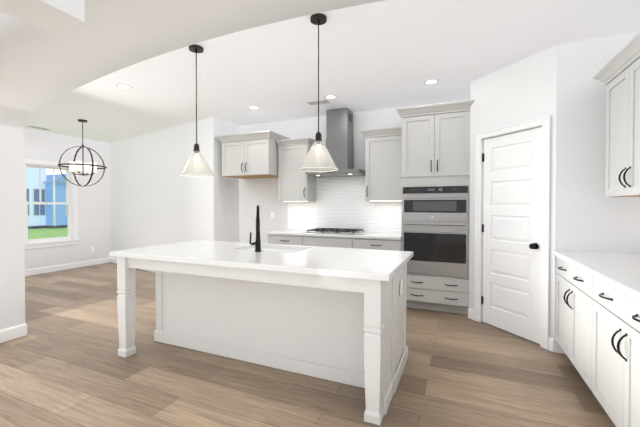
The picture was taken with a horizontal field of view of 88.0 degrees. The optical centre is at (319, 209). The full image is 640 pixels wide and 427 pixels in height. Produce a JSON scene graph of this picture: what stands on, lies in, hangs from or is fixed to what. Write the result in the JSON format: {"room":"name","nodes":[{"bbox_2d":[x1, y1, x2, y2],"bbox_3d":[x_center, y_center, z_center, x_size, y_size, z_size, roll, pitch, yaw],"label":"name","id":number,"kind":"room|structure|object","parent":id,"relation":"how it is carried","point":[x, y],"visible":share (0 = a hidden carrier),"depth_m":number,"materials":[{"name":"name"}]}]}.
{"room":"kitchen","nodes":[
{"label":"kitchen","id":0,"kind":"room"},
{"bbox_2d":[23,128,110,269],"bbox_3d":[-6.606,-0.097,3.502,0.150,2.720,9.300,0,1,23],"label":"wall","id":1,"kind":"structure","parent":0,"point":[94,215],"depth_m":7.00,"materials":[{"name":"paint"}]},
{"bbox_2d":[25,263,69,275],"bbox_3d":[-5.564,1.178,5.724,0.016,0.115,2.250,0,1,23],"label":"baseboard","id":2,"kind":"structure","parent":1,"relation":"attached to","point":[41,270],"depth_m":6.38,"materials":[{"name":"white wood"}]},
{"bbox_2d":[24,158,79,249],"bbox_3d":[-5.295,-0.101,6.470,0.205,1.675,1.030,0,1,23],"label":"double-hung window","id":3,"kind":"structure","parent":1,"relation":"in","point":[68,202],"depth_m":6.57,"materials":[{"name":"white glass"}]},
{"bbox_2d":[110,117,238,257],"bbox_3d":[-3.259,-0.135,6.577,3.860,2.720,1.100,0,1,23],"label":"wall","id":4,"kind":"structure","parent":0,"point":[156,199],"depth_m":6.04,"materials":[{"name":"paint"}]},
{"bbox_2d":[70,257,155,272],"bbox_3d":[-2.794,1.172,6.248,4.694,0.115,0.866,0,1,23],"label":"baseboard","id":5,"kind":"structure","parent":4,"relation":"attached to","point":[104,260],"depth_m":7.14,"materials":[{"name":"white wood"}]},
{"bbox_2d":[0,0,384,329],"bbox_3d":[-2.145,-0.085,2.584,8.770,2.720,0.690,0,1,23],"label":"wall","id":6,"kind":"structure","parent":0,"point":[39,67],"depth_m":2.40,"materials":[{"name":"paint"}]},
{"bbox_2d":[0,323,25,342],"bbox_3d":[-3.088,1.212,3.006,0.016,0.115,0.660,0,1,23],"label":"baseboard","id":7,"kind":"structure","parent":6,"relation":"attached to","point":[11,333],"depth_m":3.22,"materials":[{"name":"white wood"}]},
{"bbox_2d":[0,262,615,426],"bbox_3d":[-2.115,1.326,2.507,12.000,0.100,11.000,0,1,23],"label":"floor","id":8,"kind":"structure","parent":0,"point":[63,363],"depth_m":2.47,"materials":[{"name":"brown wood"}]},
{"bbox_2d":[117,256,407,424],"bbox_3d":[-0.490,0.836,2.876,2.322,0.868,1.023,0,1,23],"label":"kitchen island","id":9,"kind":"object","parent":8,"relation":"on","point":[335,314],"depth_m":2.61,"materials":[{"name":"paint"}]},
{"bbox_2d":[109,240,412,279],"bbox_3d":[-0.505,0.385,2.857,2.410,0.036,1.040,0,1,23],"label":"island countertop","id":10,"kind":"structure","parent":9,"relation":"on","point":[351,263],"depth_m":2.53,"materials":[{"name":"white stone"}]},
{"bbox_2d":[249,205,260,251],"bbox_3d":[-0.549,0.164,2.910,0.132,0.402,0.187,0,1,23],"label":"faucet","id":11,"kind":"object","parent":10,"relation":"on","point":[257,243],"visible":1,"depth_m":2.84,"materials":[{"name":"black metal"}]},
{"bbox_2d":[261,248,300,251],"bbox_3d":[-0.442,0.515,3.093,0.684,0.254,0.404,0,1,23],"label":"sink","id":12,"kind":"object","parent":10,"relation":"in","point":[262,249],"depth_m":3.26,"materials":[{"name":"white ceramic"}]},
{"bbox_2d":[266,233,305,245],"bbox_3d":[-0.369,0.809,5.121,0.653,0.868,0.620,0,1,23],"label":"base cabinet","id":13,"kind":"object","parent":8,"relation":"on","point":[301,241],"depth_m":4.83,"materials":[{"name":"grey wood"}]},
{"bbox_2d":[306,237,357,248],"bbox_3d":[0.214,0.812,4.870,0.862,0.868,0.620,0,1,23],"label":"base cabinet","id":14,"kind":"object","parent":8,"relation":"on","point":[339,242],"depth_m":4.54,"materials":[{"name":"grey wood"}]},
{"bbox_2d":[270,229,401,240],"bbox_3d":[0.231,0.360,4.843,1.988,0.036,0.645,0,1,23],"label":"countertop","id":15,"kind":"structure","parent":14,"relation":"on","point":[286,232],"depth_m":4.59,"materials":[{"name":"white stone"}]},
{"bbox_2d":[305,228,364,234],"bbox_3d":[0.228,0.320,4.869,0.760,0.042,0.520,0,1,23],"label":"cooktop","id":16,"kind":"object","parent":15,"relation":"in","point":[336,231],"visible":1,"depth_m":4.73,"materials":[{"name":"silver metal"}]},
{"bbox_2d":[358,237,401,250],"bbox_3d":[0.824,0.815,4.607,0.709,0.868,0.620,0,1,23],"label":"base cabinet","id":17,"kind":"object","parent":8,"relation":"on","point":[363,242],"depth_m":4.29,"materials":[{"name":"grey wood"}]},
{"bbox_2d":[395,100,474,313],"bbox_3d":[1.492,0.004,4.262,0.910,2.500,0.705,0,1,23],"label":"tall cabinet","id":18,"kind":"object","parent":8,"relation":"on","point":[435,185],"visible":0.98,"depth_m":3.98,"materials":[{"name":"grey wood"}]},
{"bbox_2d":[556,258,584,380],"bbox_3d":[2.189,0.843,2.372,0.630,0.868,0.959,0,1,23],"label":"base cabinet","id":19,"kind":"object","parent":8,"relation":"on","point":[570,281],"depth_m":2.51,"materials":[{"name":"grey wood"}]},
{"bbox_2d":[585,274,639,426],"bbox_3d":[1.845,0.853,1.574,0.630,0.868,1.022,0,1,23],"label":"base cabinet","id":20,"kind":"object","parent":8,"relation":"on","point":[598,317],"depth_m":1.82,"materials":[{"name":"grey wood"}]},
{"bbox_2d":[553,250,639,301],"bbox_3d":[1.833,0.400,1.573,0.655,0.037,2.698,0,1,23],"label":"countertop","id":21,"kind":"structure","parent":20,"relation":"on","point":[619,271],"depth_m":2.16,"materials":[{"name":"white stone"}]},
{"bbox_2d":[24,0,639,142],"bbox_3d":[-2.115,-1.494,2.472,12.000,0.100,11.000,0,1,23],"label":"ceiling","id":22,"kind":"structure","parent":0,"point":[385,54],"depth_m":3.33,"materials":[{"name":"paint"}]},
{"bbox_2d":[26,126,51,129],"bbox_3d":[-5.139,-1.484,6.065,0.160,0.007,0.320,0,1,23],"label":"ceiling vent","id":23,"kind":"object","parent":22,"relation":"in","point":[26,126],"depth_m":6.03,"materials":[{"name":"grey metal"}]},
{"bbox_2d":[0,0,84,32],"bbox_3d":[-2.448,-1.208,-0.441,0.300,0.400,5.080,0,1,23],"label":"ceiling beam","id":24,"kind":"structure","parent":22,"relation":"attached to","point":[52,16],"depth_m":1.76,"materials":[{"name":"paint"}]},
{"bbox_2d":[58,119,106,185],"bbox_3d":[-3.957,-0.930,5.529,0.668,1.104,0.668,0,1,23],"label":"orb chandelier","id":25,"kind":"object","parent":22,"relation":"hanging from","point":[74,166],"visible":1,"depth_m":5.50,"materials":[{"name":"brown metal"}]},
{"bbox_2d":[116,84,131,88],"bbox_3d":[-2.332,-1.458,3.939,0.171,0.007,0.171,0,1,17],"label":"recessed light","id":26,"kind":"object","parent":22,"relation":"in","point":[123,86],"depth_m":3.93,"materials":[{"name":"white plastic"}]},
{"bbox_2d":[178,44,213,176],"bbox_3d":[-1.113,-0.876,2.984,0.306,1.148,0.306,0,1,23],"label":"pendant light","id":27,"kind":"object","parent":22,"relation":"hanging from","point":[197,157],"visible":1,"depth_m":2.96,"materials":[{"name":"white glass"}]},
{"bbox_2d":[248,106,259,108],"bbox_3d":[-0.955,-1.468,4.793,0.171,0.007,0.171,0,1,17],"label":"recessed light","id":28,"kind":"object","parent":22,"relation":"in","point":[250,107],"depth_m":4.78,"materials":[{"name":"white plastic"}]},
{"bbox_2d":[306,99,330,104],"bbox_3d":[-0.019,-1.466,4.553,0.320,0.007,0.160,0,1,23],"label":"ceiling vent","id":29,"kind":"object","parent":22,"relation":"in","point":[324,101],"depth_m":4.54,"materials":[{"name":"grey metal"}]},
{"bbox_2d":[298,13,338,171],"bbox_3d":[-0.011,-0.870,2.509,0.306,1.148,0.306,0,1,23],"label":"pendant light","id":30,"kind":"object","parent":22,"relation":"hanging from","point":[318,19],"visible":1,"depth_m":2.48,"materials":[{"name":"white glass"}]},
{"bbox_2d":[324,95,336,98],"bbox_3d":[0.138,-1.463,4.321,0.171,0.007,0.171,0,1,-1],"label":"recessed light","id":31,"kind":"object","parent":22,"relation":"in","point":[326,96],"depth_m":4.30,"materials":[{"name":"white plastic"}]},
{"bbox_2d":[423,79,438,84],"bbox_3d":[1.272,-1.456,3.789,0.171,0.007,0.171,0,1,17],"label":"recessed light","id":32,"kind":"object","parent":22,"relation":"in","point":[426,82],"depth_m":3.78,"materials":[{"name":"white plastic"}]},
{"bbox_2d":[239,99,469,243],"bbox_3d":[0.978,-0.115,4.950,5.210,2.720,0.150,0,1,23],"label":"wall","id":33,"kind":"structure","parent":0,"point":[262,193],"depth_m":5.58,"materials":[{"name":"paint"}]},
{"bbox_2d":[216,130,290,178],"bbox_3d":[-1.074,-0.848,5.391,1.015,0.644,0.645,0,1,23],"label":"upper cabinet","id":34,"kind":"object","parent":33,"relation":"attached to","point":[251,155],"visible":0.98,"depth_m":5.14,"materials":[{"name":"grey wood"}]},
{"bbox_2d":[276,137,315,201],"bbox_3d":[-0.340,-0.590,5.203,0.565,0.945,0.415,0,1,23],"label":"upper cabinet","id":35,"kind":"object","parent":33,"relation":"attached to","point":[295,184],"visible":0.96,"depth_m":5.09,"materials":[{"name":"grey wood"}]},
{"bbox_2d":[305,108,364,176],"bbox_3d":[0.256,-0.981,4.894,0.810,0.982,0.502,0,1,23],"label":"range hood","id":36,"kind":"object","parent":33,"relation":"attached to","point":[339,134],"visible":0.88,"depth_m":4.85,"materials":[{"name":"silver metal"}]},
{"bbox_2d":[288,176,401,232],"bbox_3d":[0.367,-0.110,5.126,1.968,0.894,0.008,0,1,23],"label":"tile backsplash","id":37,"kind":"structure","parent":33,"relation":"attached to","point":[341,202],"depth_m":5.12,"materials":[{"name":"white tile"}]},
{"bbox_2d":[359,127,401,200],"bbox_3d":[0.908,-0.601,4.665,0.613,0.980,0.415,0,1,23],"label":"upper cabinet","id":38,"kind":"object","parent":33,"relation":"attached to","point":[383,164],"visible":0.81,"depth_m":4.53,"materials":[{"name":"grey wood"}]},
{"bbox_2d":[469,45,556,338],"bbox_3d":[1.963,-0.096,3.401,0.120,2.720,0.962,0,1,-22],"label":"wall","id":39,"kind":"structure","parent":0,"point":[524,89],"depth_m":3.25,"materials":[{"name":"paint"}]},
{"bbox_2d":[481,127,541,343],"bbox_3d":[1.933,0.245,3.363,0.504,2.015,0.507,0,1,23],"label":"pantry door","id":40,"kind":"structure","parent":39,"relation":"in","point":[511,224],"depth_m":3.33,"materials":[{"name":"white wood"}]},
{"bbox_2d":[474,115,550,349],"bbox_3d":[1.960,0.210,3.375,0.143,2.110,0.825,0,1,-22],"label":"door frame","id":41,"kind":"structure","parent":39,"relation":"attached to","point":[544,122],"depth_m":3.08,"materials":[{"name":"white wood"}]},
{"bbox_2d":[554,31,639,338],"bbox_3d":[2.402,-0.089,2.860,0.640,2.720,0.120,0,1,23],"label":"wall","id":42,"kind":"structure","parent":0,"point":[590,216],"depth_m":2.84,"materials":[{"name":"paint"}]},
{"bbox_3d":[1.507,-0.051,-0.211,0.150,2.720,8.910,0,1,23],"label":"wall","id":43,"kind":"structure","parent":0,"visible":0},
{"bbox_2d":[601,39,639,196],"bbox_3d":[2.263,-0.584,2.171,0.351,0.983,0.861,0,1,23],"label":"upper cabinet","id":44,"kind":"object","parent":43,"relation":"attached to","point":[618,74],"depth_m":2.35,"materials":[{"name":"grey wood"}]},
{"label":"outside","id":45,"kind":"structure","parent":0,"visible":0},
{"bbox_2d":[28,228,67,239],"bbox_3d":[-21.089,1.259,36.290,52.390,0.100,70.000,0,1,23],"label":"grass","id":46,"kind":"structure","parent":45,"point":[41,235],"depth_m":19.25,"materials":[{"name":"green plant"}]},
{"bbox_2d":[26,167,67,228],"bbox_3d":[-22.027,-2.319,23.962,7.200,7.340,10.700,0,1,23],"label":"building","id":47,"kind":"structure","parent":46,"relation":"on","point":[42,207],"depth_m":23.39,"materials":[{"name":"blue"}]}
]}

